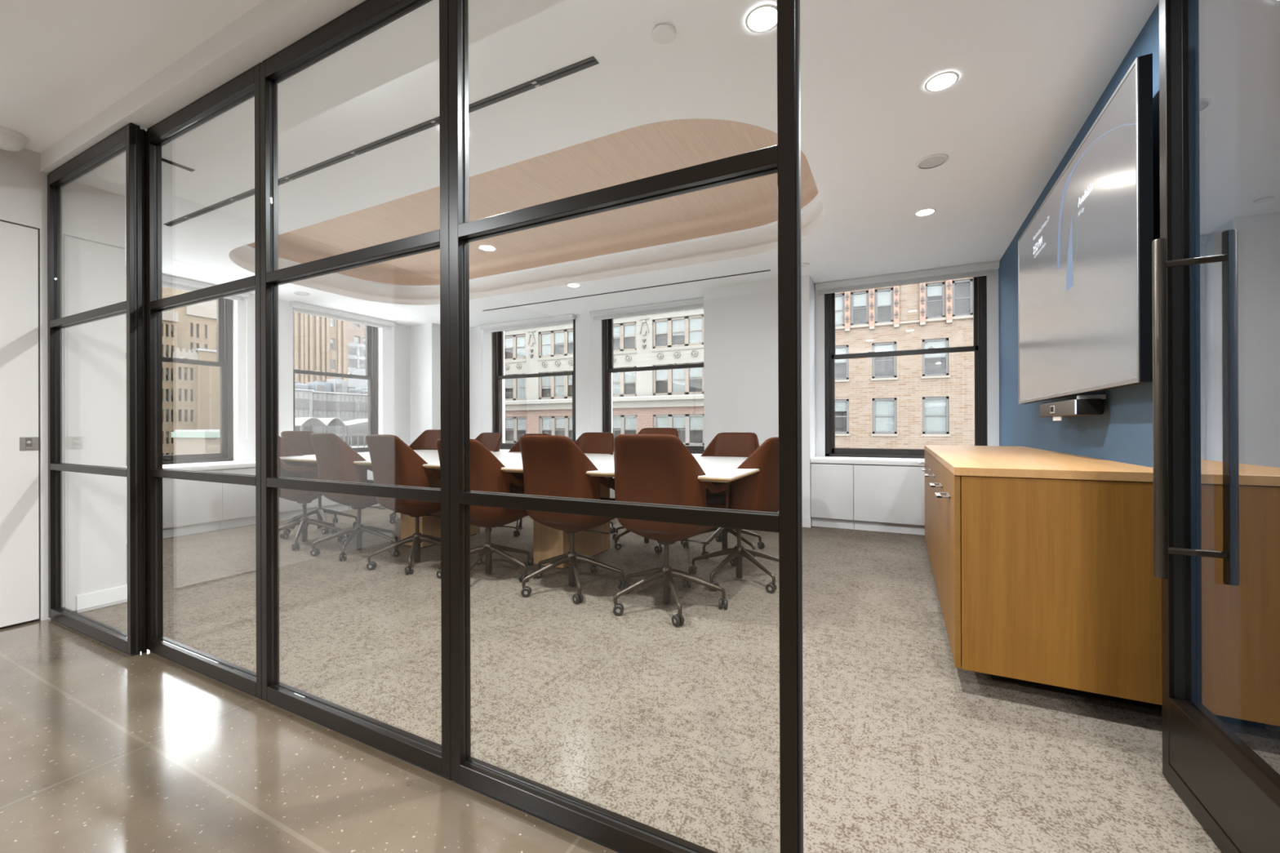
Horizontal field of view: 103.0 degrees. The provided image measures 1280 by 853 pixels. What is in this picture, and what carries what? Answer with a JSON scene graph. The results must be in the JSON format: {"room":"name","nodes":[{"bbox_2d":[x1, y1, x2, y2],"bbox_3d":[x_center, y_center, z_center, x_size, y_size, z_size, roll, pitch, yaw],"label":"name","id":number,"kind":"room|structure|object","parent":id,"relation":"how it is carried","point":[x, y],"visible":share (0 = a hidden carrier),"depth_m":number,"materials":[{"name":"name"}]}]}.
{"room":"office","nodes":[
{"label":"office","id":0,"kind":"room"},
{"bbox_2d":[0,148,69,621],"bbox_3d":[-3.843,-0.284,2.020,0.150,2.760,2.130,0,0,27],"label":"wall","id":1,"kind":"structure","parent":0,"point":[23,184],"depth_m":2.85,"materials":[{"name":"white paint"}]},
{"bbox_2d":[0,221,39,627],"bbox_3d":[-3.576,-0.013,2.427,0.056,2.171,0.938,0,0,27],"label":"door","id":2,"kind":"structure","parent":1,"relation":"in","point":[19,244],"depth_m":2.77,"materials":[{"name":"white paint"}]},
{"bbox_2d":[67,181,126,612],"bbox_3d":[-4.527,-0.535,3.697,2.885,3.250,0.245,0,0,27],"label":"wall","id":3,"kind":"structure","parent":0,"point":[96,217],"depth_m":3.04,"materials":[{"name":"white paint"}]},
{"bbox_2d":[76,584,127,613],"bbox_3d":[-4.373,1.039,3.644,2.597,0.100,0.227,0,0,27],"label":"baseboard","id":4,"kind":"structure","parent":3,"relation":"attached to","point":[107,597],"depth_m":3.05,"materials":[{"name":"white paint"}]},
{"bbox_2d":[0,0,263,153],"bbox_3d":[-0.765,-1.563,-1.055,8.800,0.050,4.630,0,0,27],"label":"ceiling","id":5,"kind":"structure","parent":0,"point":[63,63],"depth_m":2.07,"materials":[{"name":"paint"}]},
{"bbox_2d":[0,125,28,151],"bbox_3d":[-3.307,-1.486,2.644,0.170,0.080,0.170,0,0,27],"label":"dome camera","id":6,"kind":"object","parent":5,"relation":"attached to","point":[11,140],"visible":1,"depth_m":2.63,"materials":[{"name":"white plastic"}]},
{"bbox_2d":[125,293,409,466],"bbox_3d":[-4.529,-0.533,6.554,0.300,3.250,5.000,0,0,27],"label":"wall","id":7,"kind":"structure","parent":0,"point":[243,380],"depth_m":6.38,"materials":[{"name":"white paint"}]},
{"bbox_2d":[125,297,233,466],"bbox_3d":[-5.155,-0.632,5.397,0.170,2.070,1.370,0,0,27],"label":"window","id":8,"kind":"structure","parent":7,"relation":"in","point":[224,306],"depth_m":5.92,"materials":[{"name":"brown metal"}]},
{"bbox_2d":[125,266,249,439],"bbox_3d":[-4.949,-0.708,5.293,0.092,1.735,1.530,0,0,27],"label":"roller blind","id":9,"kind":"object","parent":8,"relation":"attached to","point":[168,281],"visible":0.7,"depth_m":5.48,"materials":[{"name":"fabric"}]},
{"bbox_2d":[125,460,255,471],"bbox_3d":[-4.312,0.425,6.054,0.532,0.048,4.124,0,0,27],"label":"window ledge","id":10,"kind":"object","parent":7,"relation":"attached to","point":[245,464],"visible":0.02,"depth_m":5.34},
{"bbox_2d":[293,306,377,452],"bbox_3d":[-4.286,-0.634,7.112,0.170,2.070,1.255,0,0,27],"label":"window","id":11,"kind":"structure","parent":7,"relation":"in","point":[371,332],"depth_m":7.59,"materials":[{"name":"brown metal"}]},
{"bbox_2d":[289,301,395,435],"bbox_3d":[-4.054,-0.710,7.059,0.092,1.735,1.450,0,0,27],"label":"roller blind","id":12,"kind":"object","parent":11,"relation":"attached to","point":[299,307],"visible":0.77,"depth_m":7.04,"materials":[{"name":"fabric"}]},
{"bbox_2d":[40,0,564,196],"bbox_3d":[-0.916,-1.525,1.833,5.250,0.180,0.395,0,0,27],"label":"ceiling","id":13,"kind":"structure","parent":0,"point":[410,42],"depth_m":2.08,"materials":[{"name":"white paint"}]},
{"bbox_2d":[161,157,195,171],"bbox_3d":[-2.553,-1.440,2.722,0.035,0.038,0.270,0,0,27],"label":"linear air slot","id":14,"kind":"object","parent":13,"relation":"attached to","point":[166,161],"visible":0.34,"depth_m":2.77,"materials":[{"name":"black metal"}]},
{"bbox_2d":[0,618,617,852],"bbox_3d":[-0.733,1.122,-1.012,8.800,0.100,4.730,0,0,27],"label":"floor","id":15,"kind":"structure","parent":0,"point":[104,748],"depth_m":1.57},
{"bbox_2d":[47,122,143,656],"bbox_3d":[-2.846,-0.174,2.643,1.050,2.514,0.046,0,0,27],"label":"frame","id":16,"kind":"object","parent":15,"relation":"on","point":[128,139],"visible":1,"depth_m":2.51,"materials":[{"name":"brown metal"}]},
{"bbox_2d":[141,128,146,653],"bbox_3d":[-2.377,-0.169,2.439,0.028,2.500,0.013,0,0,27],"label":"post cover","id":17,"kind":"object","parent":15,"relation":"on","point":[144,167],"visible":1,"depth_m":2.43,"materials":[{"name":"brown metal"}]},
{"bbox_2d":[145,62,263,699],"bbox_3d":[-1.919,-0.178,2.240,0.990,2.514,0.046,0,0,27],"label":"frame","id":18,"kind":"object","parent":15,"relation":"on","point":[244,86],"visible":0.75,"depth_m":2.31,"materials":[{"name":"brown metal"}]},
{"bbox_2d":[259,0,451,780],"bbox_3d":[-1.020,-0.182,1.785,1.020,2.514,0.046,0,0,27],"label":"frame","id":19,"kind":"object","parent":15,"relation":"on","point":[368,16],"visible":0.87,"depth_m":1.79,"materials":[{"name":"brown metal"}]},
{"bbox_2d":[448,0,798,852],"bbox_3d":[-0.113,-0.185,1.325,1.011,2.514,0.046,0,0,27],"label":"frame","id":20,"kind":"object","parent":15,"relation":"on","point":[613,831],"visible":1,"depth_m":1.29,"materials":[{"name":"brown metal"}]},
{"bbox_2d":[795,0,803,852],"bbox_3d":[0.341,-0.180,1.094,0.007,2.480,0.028,0,0,27],"label":"post","id":21,"kind":"object","parent":20,"relation":"attached to","point":[797,76],"visible":1,"depth_m":1.08,"materials":[{"name":"metal"}]},
{"bbox_2d":[409,323,440,444],"bbox_3d":[-3.279,-0.246,8.144,0.490,2.670,0.535,0,0,27],"label":"wall","id":22,"kind":"structure","parent":0,"point":[424,339],"depth_m":7.90,"materials":[{"name":"white paint"}]},
{"bbox_2d":[125,0,1159,327],"bbox_3d":[-1.006,-1.593,4.516,7.835,0.001,4.950,0,0,27],"label":"ceiling","id":23,"kind":"structure","parent":0,"point":[1032,73],"depth_m":2.65,"materials":[{"name":"white paint"}]},
{"bbox_2d":[163,56,599,226],"bbox_3d":[-1.954,-1.601,3.110,3.954,0.038,0.047,0,0,27],"label":"linear air slot","id":24,"kind":"object","parent":23,"relation":"attached to","point":[591,61],"visible":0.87,"depth_m":2.75,"materials":[{"name":"black metal"}]},
{"bbox_2d":[228,118,824,305],"bbox_3d":[-1.276,-1.794,4.641,5.600,0.405,2.410,0,0,27],"label":"coffer","id":25,"kind":"object","parent":23,"relation":"attached to","point":[740,219],"visible":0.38,"depth_m":4.92,"materials":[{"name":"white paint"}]},
{"bbox_2d":[482,269,770,311],"bbox_3d":[-0.407,-1.605,6.085,3.905,0.038,0.018,0,0,27],"label":"linear air slot","id":26,"kind":"object","parent":23,"relation":"attached to","point":[769,269],"visible":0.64,"depth_m":5.89,"materials":[{"name":"black metal"}]},
{"bbox_2d":[652,24,675,44],"bbox_3d":[0.097,-1.592,2.067,0.096,0.014,0.096,0,0,27],"label":"sprinkler cover","id":27,"kind":"object","parent":23,"relation":"attached to","point":[662,33],"visible":1,"depth_m":2.06,"materials":[{"name":"white plastic"}]},
{"bbox_2d":[745,3,777,32],"bbox_3d":[0.483,-1.597,1.996,0.140,0.005,0.140,0,0,27],"label":"recessed light","id":28,"kind":"object","parent":23,"relation":"in","point":[762,18],"visible":0.87,"depth_m":1.99,"materials":[{"name":"white plastic"}]},
{"bbox_2d":[914,208,936,216],"bbox_3d":[2.132,-1.601,3.808,0.140,0.005,0.140,0,0,27],"label":"recessed light","id":29,"kind":"object","parent":23,"relation":"in","point":[926,211],"visible":1,"depth_m":3.80,"materials":[{"name":"white plastic"}]},
{"bbox_2d":[915,153,948,168],"bbox_3d":[1.766,-1.599,3.079,0.170,0.008,0.170,0,0,27],"label":"ceiling speaker","id":30,"kind":"object","parent":23,"relation":"attached to","point":[933,161],"visible":1,"depth_m":3.07,"materials":[{"name":"white plastic"}]},
{"bbox_2d":[918,155,946,168],"bbox_3d":[1.766,-1.600,3.079,0.146,0.001,0.146,0,0,27],"label":"grille","id":31,"kind":"object","parent":30,"relation":"attached to","point":[932,162],"depth_m":3.08,"materials":[{"name":"metal"}]},
{"bbox_2d":[924,71,959,92],"bbox_3d":[1.400,-1.600,2.364,0.140,0.005,0.140,0,0,27],"label":"recessed light","id":32,"kind":"object","parent":23,"relation":"in","point":[942,81],"visible":1,"depth_m":2.36,"materials":[{"name":"white plastic"}]},
{"bbox_2d":[79,505,1222,852],"bbox_3d":[-1.022,1.127,4.684,8.235,0.100,5.170,0,0,27],"label":"floor","id":33,"kind":"structure","parent":0,"point":[638,716],"depth_m":2.07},
{"bbox_2d":[126,469,222,543],"bbox_3d":[-4.930,0.773,4.841,0.518,0.638,1.397,0,0,27],"label":"wall panel","id":34,"kind":"object","parent":33,"relation":"on","point":[189,507],"visible":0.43,"depth_m":5.11,"materials":[{"name":"white paint"}]},
{"bbox_2d":[219,466,348,529],"bbox_3d":[-4.295,0.772,6.095,0.518,0.638,1.406,0,0,27],"label":"wall panel","id":35,"kind":"object","parent":33,"relation":"on","point":[238,501],"visible":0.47,"depth_m":5.55,"materials":[{"name":"white paint"}]},
{"bbox_2d":[278,435,345,551],"bbox_3d":[-3.115,0.571,4.756,0.683,1.029,0.703,0,0,-15],"label":"office chair","id":36,"kind":"object","parent":33,"relation":"on","point":[286,469],"visible":0.57,"depth_m":4.73,"materials":[{"name":"leather"}]},
{"bbox_2d":[280,431,357,534],"bbox_3d":[-3.409,0.566,5.391,0.671,1.041,0.715,0,0,17],"label":"office chair","id":37,"kind":"object","parent":33,"relation":"on","point":[300,441],"visible":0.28,"depth_m":5.41,"materials":[{"name":"brown metal"}]},
{"bbox_2d":[310,432,398,561],"bbox_3d":[-2.426,0.568,4.448,0.702,1.029,0.712,0,0,31],"label":"office chair","id":38,"kind":"object","parent":33,"relation":"on","point":[335,458],"visible":0.77,"depth_m":4.18,"materials":[{"name":"leather"}]},
{"bbox_2d":[365,434,440,574],"bbox_3d":[-1.759,0.570,4.058,0.697,1.019,0.708,0,0,30],"label":"office chair","id":39,"kind":"object","parent":33,"relation":"on","point":[393,462],"visible":0.67,"depth_m":3.79,"materials":[{"name":"leather"}]},
{"bbox_2d":[389,429,440,524],"bbox_3d":[-2.613,0.563,5.975,0.693,1.044,0.704,0,0,21],"label":"office chair","id":40,"kind":"object","parent":33,"relation":"on","point":[427,440],"visible":0.14,"depth_m":6.24,"materials":[{"name":"brown leather"}]},
{"bbox_2d":[436,438,533,582],"bbox_3d":[-1.080,0.580,3.691,0.695,0.994,0.713,0,0,25],"label":"office chair","id":41,"kind":"object","parent":33,"relation":"on","point":[486,474],"visible":0.54,"depth_m":3.45,"materials":[{"name":"leather"}]},
{"bbox_2d":[475,432,502,452],"bbox_3d":[-1.911,0.577,5.679,0.693,1.009,0.704,0,0,35],"label":"office chair","id":42,"kind":"object","parent":33,"relation":"on","point":[491,441],"visible":0.09,"depth_m":5.88,"materials":[{"name":"brown leather"}]},
{"bbox_2d":[484,433,551,537],"bbox_3d":[-1.234,0.578,5.351,0.710,1.001,0.687,0,0,27],"label":"office chair","id":43,"kind":"object","parent":33,"relation":"on","point":[514,489],"visible":0.12,"depth_m":5.29,"materials":[{"name":"brown metal"}]},
{"bbox_2d":[510,478,524,492],"bbox_3d":[-1.262,0.607,5.292,0.490,0.094,0.470,0,0,27],"label":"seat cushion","id":44,"kind":"object","parent":43,"relation":"on","point":[513,488],"depth_m":5.04,"materials":[{"name":"leather"}]},
{"bbox_2d":[279,449,759,568],"bbox_3d":[-1.118,0.678,4.525,4.510,0.800,1.800,0,0,27],"label":"conference table","id":45,"kind":"object","parent":33,"relation":"on","point":[548,542],"visible":0.3,"depth_m":4.06,"materials":[{"name":"white laminate"}]},
{"bbox_2d":[519,435,626,604],"bbox_3d":[-0.450,0.565,3.437,0.700,1.019,0.710,0,0,27],"label":"office chair","id":46,"kind":"object","parent":33,"relation":"on","point":[553,465],"visible":0.81,"depth_m":3.17,"materials":[{"name":"leather"}]},
{"bbox_2d":[540,520,568,524],"bbox_3d":[-0.446,0.583,3.425,0.490,0.094,0.470,0,0,27],"label":"seat cushion","id":47,"kind":"object","parent":46,"relation":"on","point":[544,522],"depth_m":3.22,"materials":[{"name":"leather"}]},
{"bbox_2d":[573,432,616,533],"bbox_3d":[-0.575,0.569,4.961,0.682,1.014,0.682,0,0,27],"label":"office chair","id":48,"kind":"object","parent":33,"relation":"on","point":[588,442],"visible":0.19,"depth_m":5.21,"materials":[{"name":"brown metal"}]},
{"bbox_2d":[609,427,684,552],"bbox_3d":[0.061,0.544,4.678,0.698,1.059,0.704,0,0,25],"label":"office chair","id":49,"kind":"object","parent":33,"relation":"on","point":[673,431],"visible":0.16,"depth_m":4.82,"materials":[{"name":"brown metal"}]},
{"bbox_2d":[613,434,728,626],"bbox_3d":[0.173,0.558,3.087,0.704,1.029,0.713,0,0,25],"label":"office chair","id":50,"kind":"object","parent":33,"relation":"on","point":[651,468],"visible":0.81,"depth_m":2.83,"materials":[{"name":"brown leather"}]},
{"bbox_2d":[634,529,671,533],"bbox_3d":[0.167,0.570,3.077,0.490,0.094,0.470,0,0,25],"label":"seat cushion","id":51,"kind":"object","parent":50,"relation":"on","point":[637,531],"depth_m":2.87,"materials":[{"name":"leather"}]},
{"bbox_2d":[683,432,764,559],"bbox_3d":[0.713,0.564,4.384,0.690,1.014,0.696,0,0,31],"label":"office chair","id":52,"kind":"object","parent":33,"relation":"on","point":[724,444],"visible":0.32,"depth_m":4.58,"materials":[{"name":"leather"}]},
{"bbox_2d":[688,436,778,593],"bbox_3d":[0.676,0.571,3.566,0.680,0.999,0.691,0,0,39],"label":"office chair","id":53,"kind":"object","parent":33,"relation":"on","point":[759,491],"visible":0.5,"depth_m":3.32,"materials":[{"name":"leather"}]},
{"bbox_2d":[810,462,854,529],"bbox_3d":[2.092,0.728,5.495,0.416,0.678,0.403,0,0,27],"label":"wall panel","id":54,"kind":"object","parent":33,"relation":"on","point":[832,485],"visible":0.95,"depth_m":5.32,"materials":[{"name":"white paint"}]},
{"bbox_2d":[853,464,924,535],"bbox_3d":[2.857,0.725,5.107,1.290,0.678,0.403,0,0,27],"label":"wall panel","id":55,"kind":"object","parent":33,"relation":"on","point":[887,498],"visible":0.44,"depth_m":5.07,"materials":[{"name":"white paint"}]},
{"bbox_2d":[918,444,1162,710],"bbox_3d":[2.133,0.612,3.062,0.733,0.905,2.611,0,0,27],"label":"credenza","id":56,"kind":"object","parent":33,"relation":"on","point":[1042,561],"visible":0.97,"depth_m":1.92,"materials":[{"name":"brown wood"}]},
{"bbox_2d":[469,269,999,458],"bbox_3d":[0.073,-0.550,6.913,8.185,3.250,0.300,0,0,27],"label":"wall","id":57,"kind":"structure","parent":0,"point":[588,332],"depth_m":7.12,"materials":[{"name":"white paint"}]},
{"bbox_2d":[492,319,575,449],"bbox_3d":[-1.569,-0.663,7.694,1.570,2.030,0.170,0,0,27],"label":"window","id":58,"kind":"structure","parent":57,"relation":"in","point":[498,336],"depth_m":7.96,"materials":[{"name":"brown metal"}]},
{"bbox_2d":[479,313,576,368],"bbox_3d":[-1.704,-0.718,7.594,1.740,1.735,0.092,0,0,27],"label":"roller blind","id":59,"kind":"object","parent":58,"relation":"attached to","point":[566,318],"visible":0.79,"depth_m":7.56,"materials":[{"name":"fabric"}]},
{"bbox_2d":[602,318,704,453],"bbox_3d":[0.215,-0.670,6.790,1.570,2.030,0.170,0,0,27],"label":"window","id":60,"kind":"structure","parent":57,"relation":"in","point":[607,324],"depth_m":7.06,"materials":[{"name":"brown metal"}]},
{"bbox_2d":[589,297,703,432],"bbox_3d":[0.117,-0.726,6.670,1.785,1.735,0.092,0,0,27],"label":"roller blind","id":61,"kind":"object","parent":60,"relation":"attached to","point":[696,303],"visible":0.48,"depth_m":6.66,"materials":[{"name":"fabric"}]},
{"bbox_2d":[810,456,924,466],"bbox_3d":[2.666,0.359,5.198,1.714,0.048,0.417,0,0,27],"label":"window ledge","id":62,"kind":"object","parent":57,"relation":"attached to","point":[825,460],"visible":0.56,"depth_m":5.21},
{"bbox_2d":[824,275,986,458],"bbox_3d":[2.804,-0.681,5.479,1.525,2.030,0.170,0,0,27],"label":"window","id":63,"kind":"structure","parent":57,"relation":"in","point":[980,283],"depth_m":5.38,"materials":[{"name":"brown metal"}]},
{"bbox_2d":[814,260,999,438],"bbox_3d":[2.737,-0.736,5.343,1.702,1.735,0.092,0,0,27],"label":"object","id":64,"kind":"object","parent":63,"relation":"attached to","point":[984,268],"visible":1,"depth_m":5.30,"materials":[{"name":"fabric"}]},
{"bbox_2d":[703,275,815,526],"bbox_3d":[1.368,-0.265,5.845,1.178,2.670,0.435,0,0,27],"label":"wall","id":65,"kind":"structure","parent":0,"point":[740,321],"depth_m":5.67,"materials":[{"name":"white paint"}]},
{"bbox_2d":[802,517,810,527],"bbox_3d":[1.273,1.020,5.648,1.188,0.100,0.015,0,0,27],"label":"baseboard","id":66,"kind":"structure","parent":65,"relation":"attached to","point":[806,521],"depth_m":5.39,"materials":[{"name":"white paint"}]},
{"bbox_2d":[998,0,1279,784],"bbox_3d":[2.515,-0.562,2.845,0.150,3.250,5.250,0,0,27],"label":"wall","id":67,"kind":"structure","parent":0,"point":[1234,45],"depth_m":1.51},
{"bbox_2d":[1040,394,1106,420],"bbox_3d":[2.288,-0.092,2.708,0.134,0.120,0.700,0,0,27],"label":"camera","id":68,"kind":"object","parent":67,"relation":"attached to","point":[1084,405],"visible":1,"depth_m":2.46,"materials":[{"name":"grey metal"}]},
{"bbox_2d":[1017,53,1153,404],"bbox_3d":[2.276,-0.736,2.678,0.124,1.155,2.015,0,0,27],"label":"television","id":69,"kind":"object","parent":67,"relation":"attached to","point":[1085,290],"visible":1,"depth_m":2.19,"materials":[{"name":"glass"}]},
{"bbox_2d":[1151,0,1279,852],"bbox_3d":[1.397,-0.153,1.122,0.156,2.422,0.935,0,0,27],"label":"door","id":70,"kind":"structure","parent":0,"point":[1237,802],"depth_m":1.47,"materials":[{"name":"brown metal"}]},
{"label":"outside","id":71,"kind":"structure","parent":0,"visible":0},
{"bbox_3d":[-2.137,15.301,150.533,380.000,0.200,253.400,0,0,27],"label":"ground","id":72,"kind":"structure","parent":71,"visible":0},
{"bbox_2d":[125,280,216,301],"bbox_3d":[-108.931,-12.430,128.050,10.000,56.000,170.000,0,0,27],"label":"building","id":73,"kind":"structure","parent":72,"relation":"on","point":[166,291],"depth_m":117.77,"materials":[{"name":"brick"}]},
{"bbox_2d":[125,295,219,457],"bbox_3d":[-87.904,-3.875,90.163,21.700,38.676,28.600,0,0,27],"label":"building","id":74,"kind":"structure","parent":72,"relation":"on","point":[190,393],"depth_m":88.70,"materials":[{"name":"beige brick"}]},
{"bbox_2d":[171,429,220,454],"bbox_3d":[-41.144,7.788,53.477,6.600,14.950,10.200,0,0,27],"label":"block","id":75,"kind":"object","parent":72,"relation":"on","point":[187,442],"visible":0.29,"depth_m":48.64,"materials":[{"name":"beige concrete"}]},
{"bbox_2d":[293,307,348,386],"bbox_3d":[-55.908,-4.123,83.950,8.400,38.930,11.240,0,0,27],"label":"building","id":76,"kind":"structure","parent":72,"relation":"on","point":[320,344],"depth_m":82.34,"materials":[{"name":"brick"}]},
{"bbox_2d":[294,388,368,444],"bbox_3d":[-20.459,6.537,33.578,7.100,17.270,9.000,0,0,27],"label":"rooftop building","id":77,"kind":"structure","parent":72,"relation":"on","point":[345,406],"depth_m":31.38,"materials":[{"name":"concrete"}]},
{"bbox_2d":[306,380,331,391],"bbox_3d":[-20.499,-2.520,32.579,0.930,0.840,1.002,0,0,27],"label":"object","id":78,"kind":"object","parent":77,"relation":"on","point":[317,385],"visible":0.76,"depth_m":32.26,"materials":[{"name":"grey metal"}]},
{"bbox_2d":[325,377,346,392],"bbox_3d":[-19.907,-2.648,33.441,0.930,1.094,0.881,0,0,27],"label":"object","id":79,"kind":"object","parent":77,"relation":"on","point":[338,385],"visible":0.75,"depth_m":33.14,"materials":[{"name":"metal"}]},
{"bbox_2d":[335,433,368,447],"bbox_3d":[-14.732,7.757,29.052,7.800,14.780,11.500,0,0,27],"label":"terrace","id":80,"kind":"object","parent":72,"relation":"on","point":[357,445],"visible":0.07,"depth_m":26.14,"materials":[{"name":"grey paint"}]},
{"bbox_2d":[294,417,325,432],"bbox_3d":[-18.322,0.314,27.501,2.350,1.590,1.300,0,0,27],"label":"canopy","id":81,"kind":"object","parent":80,"relation":"on","point":[306,421],"visible":0.56,"depth_m":27.39,"materials":[{"name":"white fabric"}]},
{"bbox_2d":[317,417,345,440],"bbox_3d":[-17.769,0.313,28.594,2.350,1.590,1.050,0,0,27],"label":"canopy","id":82,"kind":"object","parent":80,"relation":"on","point":[328,422],"visible":0.53,"depth_m":28.46,"materials":[{"name":"white fabric"}]},
{"bbox_2d":[342,418,368,445],"bbox_3d":[-16.492,0.310,31.114,2.350,1.590,4.400,0,0,27],"label":"canopy","id":83,"kind":"object","parent":80,"relation":"on","point":[352,422],"visible":0.35,"depth_m":29.59,"materials":[{"name":"white fabric"}]},
{"bbox_2d":[347,321,365,344],"bbox_3d":[-71.462,-11.547,151.104,4.000,54.000,45.000,0,0,27],"label":"office tower","id":84,"kind":"structure","parent":72,"relation":"on","point":[356,331],"depth_m":137.46,"materials":[{"name":"brick"}]},
{"bbox_2d":[347,342,367,390],"bbox_3d":[-52.338,-0.256,102.470,2.000,31.200,20.500,0,0,27],"label":"pavilion","id":85,"kind":"object","parent":72,"relation":"on","point":[356,352],"visible":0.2,"depth_m":97.28,"materials":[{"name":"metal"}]},
{"bbox_2d":[504,307,704,445],"bbox_3d":[-4.630,3.414,33.514,26.420,23.400,4.500,0,0,27],"label":"building","id":86,"kind":"structure","parent":72,"relation":"on","point":[671,397],"depth_m":29.66,"materials":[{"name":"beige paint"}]},
{"bbox_2d":[504,336,524,357],"bbox_3d":[-8.660,-5.162,33.771,2.800,1.438,0.010,0,0,27],"label":"window","id":87,"kind":"structure","parent":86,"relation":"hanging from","point":[516,343],"depth_m":33.44,"materials":[{"name":"glass"}]},
{"bbox_2d":[505,377,524,398],"bbox_3d":[-8.650,-2.549,33.769,2.800,1.504,0.010,0,0,27],"label":"window","id":88,"kind":"structure","parent":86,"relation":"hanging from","point":[518,384],"depth_m":33.43,"materials":[{"name":"glass"}]},
{"bbox_2d":[505,418,525,429],"bbox_3d":[-8.619,-0.146,33.811,2.800,0.730,0.010,0,0,27],"label":"window shade","id":89,"kind":"object","parent":86,"relation":"hanging from","point":[515,424],"depth_m":33.50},
{"bbox_2d":[542,375,572,396],"bbox_3d":[-5.011,-2.564,31.925,2.800,1.504,0.010,0,0,27],"label":"window","id":90,"kind":"structure","parent":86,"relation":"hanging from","point":[558,385],"depth_m":31.99,"materials":[{"name":"glass"}]},
{"bbox_2d":[542,417,572,429],"bbox_3d":[-4.980,-0.161,31.967,2.800,0.730,0.010,0,0,27],"label":"window shade","id":91,"kind":"object","parent":86,"relation":"hanging from","point":[548,423],"depth_m":32.06,"materials":[{"name":"fabric"}]},
{"bbox_2d":[542,331,573,355],"bbox_3d":[-5.021,-5.177,31.927,2.800,1.438,0.010,0,0,27],"label":"window","id":92,"kind":"structure","parent":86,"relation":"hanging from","point":[564,338],"depth_m":32.02,"materials":[{"name":"glass"}]},
{"bbox_2d":[612,371,635,395],"bbox_3d":[-1.470,-2.578,30.130,2.800,1.504,0.010,0,0,27],"label":"window","id":93,"kind":"structure","parent":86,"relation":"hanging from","point":[619,379],"depth_m":29.83,"materials":[{"name":"glass"}]},
{"bbox_2d":[612,417,635,429],"bbox_3d":[-1.438,-0.175,30.173,2.800,0.730,0.010,0,0,27],"label":"window shade","id":94,"kind":"object","parent":86,"relation":"hanging from","point":[617,422],"depth_m":29.84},
{"bbox_2d":[613,324,635,337],"bbox_3d":[-1.479,-5.191,30.132,2.800,1.438,0.010,0,0,27],"label":"window shade","id":95,"kind":"object","parent":86,"relation":"hanging from","point":[623,331],"depth_m":29.80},
{"bbox_2d":[655,317,702,343],"bbox_3d":[2.151,-5.206,28.293,2.800,1.438,0.010,0,0,27],"label":"window shade","id":96,"kind":"object","parent":86,"relation":"hanging from","point":[680,325],"depth_m":28.17,"materials":[{"name":"fabric"}]},
{"bbox_2d":[656,367,702,392],"bbox_3d":[2.161,-2.593,28.291,2.800,1.504,0.010,0,0,27],"label":"window shade","id":97,"kind":"object","parent":86,"relation":"hanging from","point":[677,380],"depth_m":28.29,"materials":[{"name":"fabric"}]},
{"bbox_2d":[656,416,702,429],"bbox_3d":[2.192,-0.190,28.333,2.800,0.730,0.010,0,0,27],"label":"window shade","id":98,"kind":"object","parent":86,"relation":"hanging from","point":[687,422],"depth_m":28.28,"materials":[{"name":"fabric"}]},
{"bbox_2d":[835,277,974,448],"bbox_3d":[14.184,3.338,24.094,15.500,23.400,4.200,0,0,27],"label":"brick building","id":99,"kind":"structure","parent":72,"relation":"on","point":[905,402],"depth_m":23.04,"materials":[{"name":"brown brick"}]},
{"bbox_2d":[835,296,842,324],"bbox_3d":[9.469,-5.554,24.562,0.570,1.401,0.010,0,0,27],"label":"window","id":100,"kind":"structure","parent":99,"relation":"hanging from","point":[838,300],"depth_m":24.51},
{"bbox_2d":[835,401,846,411],"bbox_3d":[9.526,-0.966,24.538,0.820,0.478,0.010,0,0,27],"label":"window shade","id":101,"kind":"object","parent":99,"relation":"hanging from","point":[839,406],"depth_m":24.47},
{"bbox_2d":[835,347,846,362],"bbox_3d":[9.517,-3.412,24.540,0.820,0.725,0.010,0,0,27],"label":"window shade","id":102,"kind":"object","parent":99,"relation":"hanging from","point":[837,350],"depth_m":24.47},
{"bbox_2d":[853,293,866,306],"bbox_3d":[10.395,-5.976,24.092,0.570,0.564,0.010,0,0,27],"label":"window shade","id":103,"kind":"object","parent":99,"relation":"hanging from","point":[859,300],"depth_m":24.10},
{"bbox_2d":[874,344,893,351],"bbox_3d":[11.327,-3.584,23.623,0.820,0.395,0.010,0,0,27],"label":"window shade","id":104,"kind":"object","parent":99,"relation":"hanging from","point":[882,348],"depth_m":23.61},
{"bbox_2d":[877,290,890,306],"bbox_3d":[11.323,-5.917,23.622,0.570,0.690,0.010,0,0,27],"label":"window shade","id":105,"kind":"object","parent":99,"relation":"hanging from","point":[883,297],"depth_m":23.61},
{"bbox_2d":[875,400,894,431],"bbox_3d":[11.338,-0.478,23.620,0.820,1.468,0.010,0,0,27],"label":"window shade","id":106,"kind":"object","parent":99,"relation":"hanging from","point":[884,410],"depth_m":23.60,"materials":[{"name":"fabric"}]},
{"bbox_2d":[927,284,942,297],"bbox_3d":[13.134,-6.043,22.705,0.570,0.453,0.010,0,0,27],"label":"window shade","id":107,"kind":"object","parent":99,"relation":"hanging from","point":[934,291],"depth_m":22.69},
{"bbox_2d":[924,399,946,431],"bbox_3d":[13.163,-0.486,22.696,0.820,1.468,0.010,0,0,27],"label":"window shade","id":108,"kind":"object","parent":99,"relation":"hanging from","point":[935,409],"depth_m":22.68,"materials":[{"name":"fabric"}]},
{"bbox_2d":[924,340,946,357],"bbox_3d":[13.152,-3.427,22.698,0.820,0.725,0.010,0,0,27],"label":"window shade","id":109,"kind":"object","parent":99,"relation":"hanging from","point":[942,344],"depth_m":22.66,"materials":[{"name":"fabric"}]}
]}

